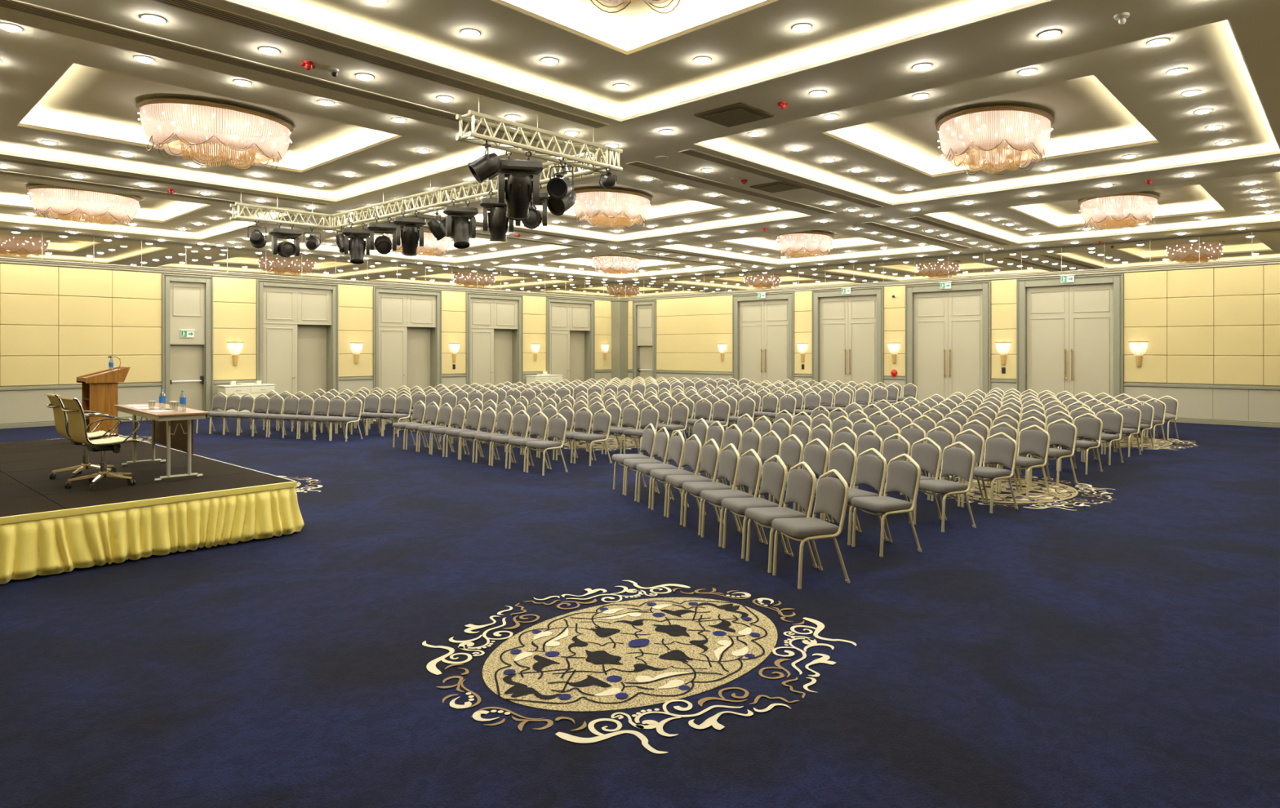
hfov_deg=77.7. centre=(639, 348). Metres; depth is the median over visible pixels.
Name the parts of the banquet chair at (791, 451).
frame, backrest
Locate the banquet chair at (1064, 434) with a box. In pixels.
[1029,418,1077,486]
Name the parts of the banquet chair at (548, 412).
leg, frame, backrest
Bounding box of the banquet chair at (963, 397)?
[950,391,966,400]
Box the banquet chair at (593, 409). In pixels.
[572,401,604,451]
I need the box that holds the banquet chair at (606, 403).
[591,397,619,435]
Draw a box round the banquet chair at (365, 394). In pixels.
[340,390,368,428]
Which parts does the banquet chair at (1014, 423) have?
backrest, frame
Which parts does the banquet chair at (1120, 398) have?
frame, backrest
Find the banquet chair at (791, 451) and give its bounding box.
[750,434,804,513]
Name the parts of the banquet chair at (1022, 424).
leg, backrest, frame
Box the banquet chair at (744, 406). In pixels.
[725,396,755,428]
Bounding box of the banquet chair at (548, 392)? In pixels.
[541,386,555,398]
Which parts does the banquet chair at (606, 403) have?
frame, backrest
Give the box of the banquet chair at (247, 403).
[222,393,255,435]
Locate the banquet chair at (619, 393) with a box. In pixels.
[617,389,629,397]
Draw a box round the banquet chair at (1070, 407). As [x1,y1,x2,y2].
[1056,401,1090,451]
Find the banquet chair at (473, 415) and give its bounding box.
[444,405,481,459]
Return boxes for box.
[229,381,235,385]
[255,380,261,384]
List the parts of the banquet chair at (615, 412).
leg, seat, frame, backrest, leg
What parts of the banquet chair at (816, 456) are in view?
frame, backrest, leg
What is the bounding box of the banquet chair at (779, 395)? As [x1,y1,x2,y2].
[760,390,786,424]
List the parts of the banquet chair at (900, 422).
backrest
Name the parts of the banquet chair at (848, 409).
backrest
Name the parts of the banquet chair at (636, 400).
frame, backrest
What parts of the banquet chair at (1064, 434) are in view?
leg, leg, seat, frame, leg, backrest, leg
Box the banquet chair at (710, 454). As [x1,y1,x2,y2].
[665,438,719,524]
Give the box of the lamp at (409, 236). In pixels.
[393,210,426,256]
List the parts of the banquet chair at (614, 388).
backrest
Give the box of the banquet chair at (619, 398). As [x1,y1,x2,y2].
[613,393,630,435]
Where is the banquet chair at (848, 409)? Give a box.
[844,402,862,415]
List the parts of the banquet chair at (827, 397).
seat, backrest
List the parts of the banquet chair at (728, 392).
backrest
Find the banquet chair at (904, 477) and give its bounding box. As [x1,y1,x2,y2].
[851,453,921,556]
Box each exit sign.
[179,329,195,337]
[756,292,765,298]
[840,287,851,293]
[939,281,951,288]
[1060,274,1075,283]
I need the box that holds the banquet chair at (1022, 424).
[1001,416,1046,481]
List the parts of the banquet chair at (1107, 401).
backrest, frame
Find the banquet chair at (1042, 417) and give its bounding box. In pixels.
[1020,409,1046,461]
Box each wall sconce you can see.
[226,341,244,365]
[350,342,363,363]
[448,342,460,362]
[530,342,540,360]
[600,343,609,359]
[717,342,727,360]
[796,342,808,362]
[887,342,900,363]
[995,341,1011,364]
[1128,341,1148,366]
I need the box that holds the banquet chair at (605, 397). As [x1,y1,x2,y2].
[601,392,615,426]
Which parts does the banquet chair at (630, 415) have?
leg, leg, seat, frame, backrest, leg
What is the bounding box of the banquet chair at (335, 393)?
[312,389,340,426]
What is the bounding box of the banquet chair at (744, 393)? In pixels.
[729,388,754,423]
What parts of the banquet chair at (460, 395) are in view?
frame, backrest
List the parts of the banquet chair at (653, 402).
backrest, frame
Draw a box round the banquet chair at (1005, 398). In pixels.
[1001,394,1021,403]
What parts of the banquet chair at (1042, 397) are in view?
backrest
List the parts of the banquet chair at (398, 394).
seat, backrest, frame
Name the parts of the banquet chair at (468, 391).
backrest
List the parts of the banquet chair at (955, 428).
backrest, frame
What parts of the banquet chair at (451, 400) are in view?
backrest, frame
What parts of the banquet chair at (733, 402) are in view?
seat, backrest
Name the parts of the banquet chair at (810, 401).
seat, backrest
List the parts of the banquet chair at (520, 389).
backrest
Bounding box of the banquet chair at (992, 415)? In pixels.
[973,406,996,422]
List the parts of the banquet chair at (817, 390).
backrest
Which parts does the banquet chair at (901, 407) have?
backrest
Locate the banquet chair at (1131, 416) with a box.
[1103,404,1141,457]
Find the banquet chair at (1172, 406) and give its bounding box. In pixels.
[1146,395,1178,439]
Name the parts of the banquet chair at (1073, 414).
backrest, frame, leg, leg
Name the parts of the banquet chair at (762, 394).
backrest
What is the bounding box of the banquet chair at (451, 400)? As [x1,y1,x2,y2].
[430,391,457,426]
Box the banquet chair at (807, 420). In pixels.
[788,411,812,471]
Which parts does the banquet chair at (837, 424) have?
backrest, frame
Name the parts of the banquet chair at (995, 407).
backrest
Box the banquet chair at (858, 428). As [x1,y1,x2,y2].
[831,417,875,450]
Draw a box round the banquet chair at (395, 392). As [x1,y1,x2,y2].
[371,387,396,423]
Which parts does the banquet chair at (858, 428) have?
backrest, frame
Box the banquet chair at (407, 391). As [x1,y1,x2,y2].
[385,387,410,424]
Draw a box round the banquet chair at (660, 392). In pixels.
[657,387,670,398]
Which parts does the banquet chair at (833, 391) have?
backrest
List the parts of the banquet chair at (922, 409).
backrest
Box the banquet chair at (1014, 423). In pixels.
[975,414,1018,467]
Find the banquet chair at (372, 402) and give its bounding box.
[351,393,380,435]
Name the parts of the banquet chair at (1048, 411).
backrest, frame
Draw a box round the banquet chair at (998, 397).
[983,393,1002,401]
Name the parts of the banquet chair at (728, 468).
leg, leg, seat, frame, backrest, leg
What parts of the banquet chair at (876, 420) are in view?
backrest, frame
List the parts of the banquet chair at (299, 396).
frame, backrest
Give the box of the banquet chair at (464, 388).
[460,384,473,390]
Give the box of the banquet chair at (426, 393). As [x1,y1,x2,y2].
[424,388,439,423]
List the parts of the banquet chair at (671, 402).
frame, backrest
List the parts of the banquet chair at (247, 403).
leg, seat, leg, frame, backrest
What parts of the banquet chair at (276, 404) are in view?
leg, seat, leg, frame, backrest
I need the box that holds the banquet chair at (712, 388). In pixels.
[702,383,715,393]
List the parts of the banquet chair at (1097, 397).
backrest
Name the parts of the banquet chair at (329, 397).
seat, frame, backrest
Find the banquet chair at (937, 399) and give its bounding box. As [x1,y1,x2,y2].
[927,394,945,404]
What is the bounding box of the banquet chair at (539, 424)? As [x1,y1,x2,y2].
[508,411,549,471]
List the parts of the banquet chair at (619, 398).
backrest, frame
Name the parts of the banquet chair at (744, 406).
seat, backrest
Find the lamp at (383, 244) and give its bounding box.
[367,216,396,254]
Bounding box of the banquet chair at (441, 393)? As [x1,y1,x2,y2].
[427,389,453,425]
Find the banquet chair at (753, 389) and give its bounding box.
[733,386,755,418]
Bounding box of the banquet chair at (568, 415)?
[537,405,574,460]
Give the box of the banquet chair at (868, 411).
[862,404,881,419]
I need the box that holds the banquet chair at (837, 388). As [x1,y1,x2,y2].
[826,384,840,403]
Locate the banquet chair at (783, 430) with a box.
[759,417,791,466]
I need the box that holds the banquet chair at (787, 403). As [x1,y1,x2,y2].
[768,394,796,420]
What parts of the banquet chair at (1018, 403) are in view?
backrest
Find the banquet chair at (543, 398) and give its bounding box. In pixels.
[535,392,547,409]
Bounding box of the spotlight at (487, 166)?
[467,139,502,183]
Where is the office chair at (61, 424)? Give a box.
[44,392,119,479]
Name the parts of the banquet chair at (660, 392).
backrest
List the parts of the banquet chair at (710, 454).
leg, leg, seat, frame, backrest, leg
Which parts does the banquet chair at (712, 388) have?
backrest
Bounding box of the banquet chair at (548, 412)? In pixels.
[522,404,558,457]
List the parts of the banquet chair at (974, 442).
leg, leg, leg, frame, backrest, leg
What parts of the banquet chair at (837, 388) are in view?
backrest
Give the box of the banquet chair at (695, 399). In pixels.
[687,393,703,435]
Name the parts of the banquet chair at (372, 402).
seat, leg, frame, backrest, leg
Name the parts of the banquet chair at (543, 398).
frame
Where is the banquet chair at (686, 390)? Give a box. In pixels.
[684,386,697,395]
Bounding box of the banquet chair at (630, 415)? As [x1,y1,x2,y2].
[604,404,639,454]
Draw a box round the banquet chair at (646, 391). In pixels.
[644,386,657,395]
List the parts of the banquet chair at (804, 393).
backrest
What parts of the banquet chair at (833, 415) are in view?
backrest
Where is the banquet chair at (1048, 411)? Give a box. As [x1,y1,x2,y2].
[1044,405,1069,457]
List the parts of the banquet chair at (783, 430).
backrest, frame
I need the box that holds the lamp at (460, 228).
[443,199,478,248]
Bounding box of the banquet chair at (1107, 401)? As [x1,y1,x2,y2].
[1098,395,1119,435]
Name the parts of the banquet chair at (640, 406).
seat, frame, backrest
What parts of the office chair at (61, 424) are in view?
handle, backrest, arm, arm, armrest, rail, seat, armrest, arm, arm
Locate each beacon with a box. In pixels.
[166,189,175,193]
[300,60,315,70]
[741,179,747,184]
[777,102,787,109]
[1145,179,1152,184]
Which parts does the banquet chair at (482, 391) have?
backrest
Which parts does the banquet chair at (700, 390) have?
backrest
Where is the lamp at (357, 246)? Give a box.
[342,222,370,264]
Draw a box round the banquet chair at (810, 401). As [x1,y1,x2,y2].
[794,391,821,417]
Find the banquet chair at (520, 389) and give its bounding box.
[513,386,527,391]
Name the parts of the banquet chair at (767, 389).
frame, backrest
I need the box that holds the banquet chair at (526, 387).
[520,383,533,389]
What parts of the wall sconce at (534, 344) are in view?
lamp shade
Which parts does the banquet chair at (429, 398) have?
backrest, frame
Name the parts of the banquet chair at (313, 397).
seat, frame, backrest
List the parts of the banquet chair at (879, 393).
seat, backrest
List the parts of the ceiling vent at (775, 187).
plate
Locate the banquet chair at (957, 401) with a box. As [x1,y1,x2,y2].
[945,395,963,406]
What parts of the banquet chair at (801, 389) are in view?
backrest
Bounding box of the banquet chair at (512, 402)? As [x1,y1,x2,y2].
[487,395,515,435]
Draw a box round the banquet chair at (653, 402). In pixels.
[631,395,660,436]
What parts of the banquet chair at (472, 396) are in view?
backrest, frame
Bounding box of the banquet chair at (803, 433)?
[788,421,811,470]
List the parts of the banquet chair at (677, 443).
leg, leg, seat, frame, leg, backrest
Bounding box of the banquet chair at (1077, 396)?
[1074,391,1093,399]
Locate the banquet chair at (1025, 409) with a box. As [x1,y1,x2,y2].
[1021,404,1044,415]
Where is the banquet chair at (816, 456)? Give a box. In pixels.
[773,438,830,521]
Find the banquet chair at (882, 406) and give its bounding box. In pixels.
[873,399,892,410]
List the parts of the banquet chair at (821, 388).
backrest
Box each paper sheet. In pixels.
[123,404,152,407]
[133,406,158,409]
[144,409,176,412]
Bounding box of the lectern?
[76,366,130,438]
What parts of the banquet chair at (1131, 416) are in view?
leg, leg, seat, frame, backrest, leg, leg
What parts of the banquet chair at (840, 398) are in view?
seat, backrest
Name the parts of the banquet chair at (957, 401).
backrest, frame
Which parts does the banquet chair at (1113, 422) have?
leg, seat, frame, backrest, leg, leg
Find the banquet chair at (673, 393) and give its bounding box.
[670,388,684,417]
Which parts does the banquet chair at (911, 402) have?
backrest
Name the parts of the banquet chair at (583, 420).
leg, leg, seat, frame, backrest, leg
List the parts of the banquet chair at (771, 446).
backrest, frame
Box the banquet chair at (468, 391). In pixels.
[456,386,477,405]
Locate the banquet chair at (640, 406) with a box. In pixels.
[620,400,653,448]
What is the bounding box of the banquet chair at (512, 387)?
[507,383,519,388]
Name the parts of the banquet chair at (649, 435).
leg, leg, seat, frame, leg, backrest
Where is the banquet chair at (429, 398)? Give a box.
[413,391,441,431]
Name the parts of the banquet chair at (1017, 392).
backrest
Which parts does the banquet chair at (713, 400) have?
seat, backrest, frame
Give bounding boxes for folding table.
[114,403,208,481]
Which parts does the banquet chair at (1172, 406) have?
seat, backrest, frame, leg, leg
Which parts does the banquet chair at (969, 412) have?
backrest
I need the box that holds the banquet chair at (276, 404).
[252,394,284,437]
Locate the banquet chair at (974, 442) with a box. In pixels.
[930,428,985,506]
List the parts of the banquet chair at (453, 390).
backrest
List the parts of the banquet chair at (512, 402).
backrest, frame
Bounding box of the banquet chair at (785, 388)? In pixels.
[778,384,791,394]
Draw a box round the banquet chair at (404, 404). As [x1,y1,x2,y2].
[382,394,412,436]
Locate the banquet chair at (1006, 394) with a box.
[1002,391,1020,399]
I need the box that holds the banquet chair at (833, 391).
[820,386,837,412]
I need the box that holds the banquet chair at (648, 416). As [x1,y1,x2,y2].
[622,405,659,457]
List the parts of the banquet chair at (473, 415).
leg, leg, seat, frame, leg, backrest, leg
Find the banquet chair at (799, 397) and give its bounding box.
[777,391,804,414]
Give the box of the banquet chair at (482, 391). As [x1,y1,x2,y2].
[477,386,491,394]
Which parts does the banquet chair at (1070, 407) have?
backrest, frame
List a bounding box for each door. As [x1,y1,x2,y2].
[161,273,213,417]
[256,280,338,395]
[373,286,441,391]
[465,292,523,386]
[546,297,595,382]
[632,299,656,379]
[732,292,794,386]
[811,287,884,386]
[905,280,991,402]
[1016,273,1124,397]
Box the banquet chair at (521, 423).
[490,409,530,468]
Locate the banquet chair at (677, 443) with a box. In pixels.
[636,430,684,508]
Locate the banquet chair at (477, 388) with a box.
[473,385,486,390]
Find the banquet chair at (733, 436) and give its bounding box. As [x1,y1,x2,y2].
[697,423,742,491]
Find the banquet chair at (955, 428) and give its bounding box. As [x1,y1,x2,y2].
[935,417,962,480]
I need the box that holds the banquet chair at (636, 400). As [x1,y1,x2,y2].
[616,394,644,437]
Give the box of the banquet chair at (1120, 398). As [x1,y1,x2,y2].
[1113,393,1133,435]
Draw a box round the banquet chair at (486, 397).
[472,390,497,429]
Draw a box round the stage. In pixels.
[0,435,304,584]
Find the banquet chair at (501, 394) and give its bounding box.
[491,387,506,410]
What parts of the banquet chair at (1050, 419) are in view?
frame, backrest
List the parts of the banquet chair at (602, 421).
leg, seat, leg, leg, frame, backrest, leg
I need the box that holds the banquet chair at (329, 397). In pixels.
[306,391,335,432]
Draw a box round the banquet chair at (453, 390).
[449,386,463,393]
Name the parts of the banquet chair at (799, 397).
backrest, frame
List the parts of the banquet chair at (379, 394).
frame, backrest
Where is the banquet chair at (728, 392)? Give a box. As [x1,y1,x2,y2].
[725,387,739,398]
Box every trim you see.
[0,257,613,300]
[0,369,611,391]
[610,297,628,380]
[627,257,1279,300]
[627,369,1279,390]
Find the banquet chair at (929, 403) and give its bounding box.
[919,397,937,408]
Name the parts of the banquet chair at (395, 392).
frame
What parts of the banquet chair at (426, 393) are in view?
backrest, frame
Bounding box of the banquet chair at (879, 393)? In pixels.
[864,386,888,407]
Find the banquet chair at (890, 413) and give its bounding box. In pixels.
[880,405,901,425]
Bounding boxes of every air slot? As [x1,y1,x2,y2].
[0,0,548,143]
[0,157,328,205]
[0,170,304,210]
[149,0,609,128]
[375,219,582,247]
[399,213,609,244]
[620,251,745,267]
[625,160,835,214]
[645,248,769,266]
[677,148,883,208]
[861,222,971,248]
[906,216,1011,245]
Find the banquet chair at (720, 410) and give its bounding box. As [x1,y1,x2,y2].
[698,399,730,429]
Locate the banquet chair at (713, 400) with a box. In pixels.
[691,394,719,435]
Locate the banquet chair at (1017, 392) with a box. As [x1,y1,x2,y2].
[1004,388,1021,395]
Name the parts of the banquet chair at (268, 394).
backrest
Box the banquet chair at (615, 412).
[587,402,621,453]
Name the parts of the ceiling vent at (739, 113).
plate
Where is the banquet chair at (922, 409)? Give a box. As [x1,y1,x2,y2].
[911,401,930,414]
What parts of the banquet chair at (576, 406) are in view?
frame, backrest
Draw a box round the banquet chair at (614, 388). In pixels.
[601,383,617,399]
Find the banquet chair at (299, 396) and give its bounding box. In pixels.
[277,391,306,431]
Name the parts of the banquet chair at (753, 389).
backrest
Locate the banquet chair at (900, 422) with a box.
[889,413,912,430]
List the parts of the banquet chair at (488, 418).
leg, leg, seat, frame, leg, backrest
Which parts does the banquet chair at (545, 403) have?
backrest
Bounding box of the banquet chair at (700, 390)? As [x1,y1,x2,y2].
[697,386,711,395]
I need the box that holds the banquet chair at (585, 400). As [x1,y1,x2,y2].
[572,395,588,431]
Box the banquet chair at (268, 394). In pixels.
[249,390,279,429]
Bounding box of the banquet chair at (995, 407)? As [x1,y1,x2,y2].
[977,400,999,413]
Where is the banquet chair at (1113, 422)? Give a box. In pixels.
[1083,408,1124,465]
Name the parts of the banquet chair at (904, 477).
leg, seat, leg, leg, frame, backrest, leg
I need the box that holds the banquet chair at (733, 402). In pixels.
[708,395,737,429]
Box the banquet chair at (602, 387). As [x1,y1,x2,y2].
[587,382,604,400]
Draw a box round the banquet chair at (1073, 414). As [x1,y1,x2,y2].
[1069,406,1096,462]
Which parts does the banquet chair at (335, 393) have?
backrest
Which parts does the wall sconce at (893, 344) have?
lamp shade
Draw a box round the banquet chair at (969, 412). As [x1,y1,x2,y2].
[951,404,973,418]
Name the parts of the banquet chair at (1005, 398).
backrest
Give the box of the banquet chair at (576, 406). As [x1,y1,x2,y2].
[556,400,588,448]
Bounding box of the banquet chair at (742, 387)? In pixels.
[738,382,751,391]
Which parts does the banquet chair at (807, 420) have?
backrest, frame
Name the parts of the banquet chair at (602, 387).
frame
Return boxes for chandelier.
[26,185,141,226]
[136,97,293,170]
[384,228,451,257]
[571,188,652,229]
[590,0,679,13]
[591,254,640,275]
[775,231,833,259]
[936,106,1053,174]
[1078,192,1159,231]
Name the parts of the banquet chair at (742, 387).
backrest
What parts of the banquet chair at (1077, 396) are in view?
backrest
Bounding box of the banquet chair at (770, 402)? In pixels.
[751,393,778,421]
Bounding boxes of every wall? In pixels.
[0,228,620,422]
[331,289,332,324]
[620,230,1279,422]
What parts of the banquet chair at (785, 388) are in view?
backrest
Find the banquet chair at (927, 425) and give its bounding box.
[910,415,936,455]
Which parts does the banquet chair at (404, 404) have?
leg, seat, frame, backrest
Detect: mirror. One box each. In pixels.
[0,228,620,297]
[620,230,1279,297]
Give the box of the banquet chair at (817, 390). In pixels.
[799,386,822,409]
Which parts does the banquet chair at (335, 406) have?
leg, seat, leg, frame, backrest, leg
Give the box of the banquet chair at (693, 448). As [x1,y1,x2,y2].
[649,434,702,516]
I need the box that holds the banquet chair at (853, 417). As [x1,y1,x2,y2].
[848,408,867,424]
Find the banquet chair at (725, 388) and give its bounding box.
[715,384,728,392]
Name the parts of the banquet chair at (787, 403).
seat, backrest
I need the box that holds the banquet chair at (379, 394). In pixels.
[355,390,382,429]
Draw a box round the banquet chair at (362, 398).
[336,392,364,434]
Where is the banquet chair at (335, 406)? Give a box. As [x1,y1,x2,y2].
[313,395,346,440]
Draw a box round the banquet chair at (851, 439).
[808,426,857,471]
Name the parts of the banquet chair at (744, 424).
backrest, frame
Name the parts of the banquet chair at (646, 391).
backrest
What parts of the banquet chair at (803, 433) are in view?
backrest, frame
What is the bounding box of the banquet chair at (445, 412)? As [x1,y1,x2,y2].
[417,402,452,453]
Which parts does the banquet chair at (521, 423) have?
leg, seat, leg, frame, leg, backrest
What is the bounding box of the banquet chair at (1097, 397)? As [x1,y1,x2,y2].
[1093,392,1113,402]
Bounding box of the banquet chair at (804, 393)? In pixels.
[795,388,816,417]
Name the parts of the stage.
edge trim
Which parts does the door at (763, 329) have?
handle, handle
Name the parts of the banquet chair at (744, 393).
backrest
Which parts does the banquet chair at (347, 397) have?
seat, frame, backrest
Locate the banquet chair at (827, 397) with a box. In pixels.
[808,389,833,410]
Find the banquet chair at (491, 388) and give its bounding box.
[485,385,499,391]
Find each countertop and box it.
[216,383,275,387]
[525,374,563,377]
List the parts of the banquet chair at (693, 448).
leg, leg, seat, frame, backrest, leg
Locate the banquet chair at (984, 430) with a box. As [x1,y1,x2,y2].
[942,419,989,485]
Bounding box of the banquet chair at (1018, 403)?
[1001,398,1022,409]
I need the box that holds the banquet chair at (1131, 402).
[1120,397,1142,442]
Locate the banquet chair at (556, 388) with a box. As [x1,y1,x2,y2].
[546,384,559,390]
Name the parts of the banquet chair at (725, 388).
backrest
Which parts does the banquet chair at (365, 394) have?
backrest, frame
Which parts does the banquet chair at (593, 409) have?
frame, backrest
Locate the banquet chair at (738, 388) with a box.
[729,385,742,395]
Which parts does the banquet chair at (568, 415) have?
leg, frame, backrest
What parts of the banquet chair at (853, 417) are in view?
backrest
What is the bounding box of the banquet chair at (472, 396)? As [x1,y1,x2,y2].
[457,389,483,427]
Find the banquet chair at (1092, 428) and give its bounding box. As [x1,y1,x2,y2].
[1059,413,1102,475]
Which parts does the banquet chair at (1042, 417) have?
frame, backrest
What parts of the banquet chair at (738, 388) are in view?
backrest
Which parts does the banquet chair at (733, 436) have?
backrest, frame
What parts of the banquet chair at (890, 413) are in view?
frame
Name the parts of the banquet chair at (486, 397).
backrest, frame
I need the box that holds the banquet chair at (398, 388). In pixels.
[396,385,409,391]
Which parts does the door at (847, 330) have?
handle, handle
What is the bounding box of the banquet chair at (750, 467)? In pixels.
[699,448,763,546]
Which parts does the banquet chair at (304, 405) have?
leg, seat, leg, frame, backrest, leg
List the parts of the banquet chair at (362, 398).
seat, frame, backrest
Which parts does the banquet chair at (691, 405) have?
frame, backrest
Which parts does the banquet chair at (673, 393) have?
backrest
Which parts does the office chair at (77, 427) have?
handle, backrest, arm, rail, arm, armrest, seat, rail, armrest, arm, arm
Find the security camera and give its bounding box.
[326,66,338,76]
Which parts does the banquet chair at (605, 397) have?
frame, backrest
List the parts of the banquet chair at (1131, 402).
backrest, frame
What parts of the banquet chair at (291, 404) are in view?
leg, seat, frame, backrest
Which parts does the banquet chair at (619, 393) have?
backrest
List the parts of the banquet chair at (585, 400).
backrest, frame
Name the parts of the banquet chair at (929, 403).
backrest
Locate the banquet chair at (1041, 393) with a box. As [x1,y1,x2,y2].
[1037,390,1055,398]
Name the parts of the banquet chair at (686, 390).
backrest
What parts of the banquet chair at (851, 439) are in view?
frame, backrest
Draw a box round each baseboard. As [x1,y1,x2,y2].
[0,415,151,429]
[891,403,1279,428]
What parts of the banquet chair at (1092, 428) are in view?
leg, leg, seat, frame, backrest, leg, leg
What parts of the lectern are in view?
panel, panel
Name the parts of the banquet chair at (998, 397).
backrest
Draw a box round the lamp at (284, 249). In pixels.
[268,223,302,257]
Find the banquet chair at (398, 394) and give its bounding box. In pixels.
[383,391,411,430]
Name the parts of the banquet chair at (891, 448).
backrest, frame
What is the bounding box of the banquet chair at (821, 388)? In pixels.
[804,383,826,415]
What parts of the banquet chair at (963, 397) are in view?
backrest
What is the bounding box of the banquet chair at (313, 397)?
[291,391,320,432]
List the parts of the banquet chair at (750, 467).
leg, leg, seat, frame, leg, backrest, leg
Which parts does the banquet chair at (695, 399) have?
backrest, frame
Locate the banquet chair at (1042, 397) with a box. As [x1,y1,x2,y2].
[1039,393,1057,401]
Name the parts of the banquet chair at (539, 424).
leg, leg, seat, frame, leg, backrest, leg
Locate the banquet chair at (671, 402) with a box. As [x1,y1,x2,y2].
[658,395,677,435]
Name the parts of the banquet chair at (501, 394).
backrest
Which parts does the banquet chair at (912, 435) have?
backrest, frame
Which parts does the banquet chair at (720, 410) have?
seat, backrest, frame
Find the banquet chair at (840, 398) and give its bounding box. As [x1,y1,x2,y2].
[825,389,850,412]
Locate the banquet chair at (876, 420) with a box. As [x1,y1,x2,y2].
[867,411,889,465]
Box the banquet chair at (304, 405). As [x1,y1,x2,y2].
[282,395,314,439]
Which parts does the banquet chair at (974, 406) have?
frame, backrest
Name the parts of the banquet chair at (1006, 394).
backrest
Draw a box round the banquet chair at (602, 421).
[573,408,612,466]
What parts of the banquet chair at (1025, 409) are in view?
backrest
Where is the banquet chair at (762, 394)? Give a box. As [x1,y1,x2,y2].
[745,389,770,421]
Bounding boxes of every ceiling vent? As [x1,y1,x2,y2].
[693,102,773,127]
[750,181,804,192]
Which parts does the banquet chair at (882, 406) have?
backrest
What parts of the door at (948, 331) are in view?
handle, handle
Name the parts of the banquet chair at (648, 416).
leg, seat, leg, frame, backrest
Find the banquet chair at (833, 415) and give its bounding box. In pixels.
[828,407,848,422]
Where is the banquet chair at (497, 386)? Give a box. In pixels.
[493,383,506,389]
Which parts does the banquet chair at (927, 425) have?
backrest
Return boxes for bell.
[890,369,897,377]
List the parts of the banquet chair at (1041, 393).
backrest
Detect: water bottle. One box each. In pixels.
[108,357,113,367]
[159,389,165,403]
[179,390,186,404]
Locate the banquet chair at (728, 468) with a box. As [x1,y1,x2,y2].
[682,443,740,535]
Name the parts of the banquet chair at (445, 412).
leg, leg, seat, frame, leg, backrest, leg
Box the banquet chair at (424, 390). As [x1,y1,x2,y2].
[422,386,435,415]
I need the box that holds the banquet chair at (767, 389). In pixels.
[755,386,770,420]
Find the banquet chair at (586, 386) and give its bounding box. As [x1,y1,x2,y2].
[574,382,590,399]
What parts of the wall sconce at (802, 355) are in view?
lamp shade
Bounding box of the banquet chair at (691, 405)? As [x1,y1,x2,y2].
[664,397,694,435]
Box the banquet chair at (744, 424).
[722,413,754,448]
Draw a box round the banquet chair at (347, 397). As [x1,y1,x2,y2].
[320,392,350,433]
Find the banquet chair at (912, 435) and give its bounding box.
[881,422,926,494]
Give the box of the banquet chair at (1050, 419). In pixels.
[1032,411,1073,471]
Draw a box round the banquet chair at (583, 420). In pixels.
[555,407,593,462]
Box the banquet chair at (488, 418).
[458,406,497,462]
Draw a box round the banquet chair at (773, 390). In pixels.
[760,386,785,422]
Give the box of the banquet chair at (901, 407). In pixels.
[891,400,911,413]
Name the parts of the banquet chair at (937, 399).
backrest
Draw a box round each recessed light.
[0,22,23,31]
[0,164,9,168]
[40,140,57,145]
[70,174,84,177]
[119,152,133,156]
[133,55,155,63]
[138,183,151,186]
[140,13,166,24]
[188,164,201,167]
[200,191,212,195]
[232,79,252,86]
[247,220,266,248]
[251,173,263,177]
[255,199,266,202]
[257,46,280,54]
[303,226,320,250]
[312,183,324,186]
[317,99,334,105]
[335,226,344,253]
[342,173,355,177]
[355,73,374,80]
[364,0,387,4]
[377,161,390,165]
[391,117,406,122]
[416,149,429,153]
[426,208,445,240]
[435,95,453,102]
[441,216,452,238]
[459,28,480,37]
[505,114,520,119]
[540,57,559,65]
[564,130,578,136]
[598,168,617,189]
[604,143,618,147]
[612,83,629,89]
[641,177,653,181]
[655,155,668,159]
[659,129,674,134]
[676,186,687,189]
[693,56,711,64]
[701,168,713,172]
[708,193,719,196]
[730,177,742,180]
[737,200,747,203]
[747,131,761,136]
[789,146,802,151]
[791,22,812,32]
[808,89,826,97]
[822,158,835,162]
[823,114,838,119]
[823,202,834,204]
[851,168,862,172]
[877,177,888,181]
[903,187,914,190]
[911,62,932,71]
[911,93,929,99]
[963,201,973,204]
[968,177,979,181]
[1017,68,1037,75]
[1027,193,1039,196]
[1037,29,1062,39]
[1040,167,1053,170]
[1100,184,1112,187]
[1122,155,1136,159]
[1146,37,1169,46]
[1166,67,1187,75]
[1181,89,1201,96]
[1181,173,1195,177]
[1194,108,1213,114]
[1204,124,1222,129]
[1215,140,1232,145]
[1244,182,1257,185]
[1249,190,1262,192]
[1254,197,1266,199]
[1258,204,1271,206]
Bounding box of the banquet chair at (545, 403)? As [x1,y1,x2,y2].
[528,398,556,425]
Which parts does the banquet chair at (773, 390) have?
backrest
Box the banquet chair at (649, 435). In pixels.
[612,423,656,494]
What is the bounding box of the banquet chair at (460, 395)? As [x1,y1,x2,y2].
[442,389,467,427]
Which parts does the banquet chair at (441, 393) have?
backrest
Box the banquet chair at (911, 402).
[902,396,919,407]
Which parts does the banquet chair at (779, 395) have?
seat, frame, backrest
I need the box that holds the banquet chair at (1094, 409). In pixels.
[1078,403,1115,453]
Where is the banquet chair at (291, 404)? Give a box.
[267,394,299,437]
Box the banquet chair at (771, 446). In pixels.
[731,430,782,498]
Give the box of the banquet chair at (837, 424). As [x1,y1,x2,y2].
[831,415,853,447]
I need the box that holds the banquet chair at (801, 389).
[793,385,806,415]
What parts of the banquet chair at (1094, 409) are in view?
backrest, frame, leg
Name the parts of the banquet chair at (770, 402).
seat, backrest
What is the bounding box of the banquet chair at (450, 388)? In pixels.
[438,384,459,416]
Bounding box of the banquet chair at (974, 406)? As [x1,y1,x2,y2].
[957,400,977,413]
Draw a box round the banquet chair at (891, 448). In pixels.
[854,433,910,509]
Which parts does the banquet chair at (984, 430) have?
backrest, frame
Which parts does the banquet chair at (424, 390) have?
backrest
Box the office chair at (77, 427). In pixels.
[57,395,140,490]

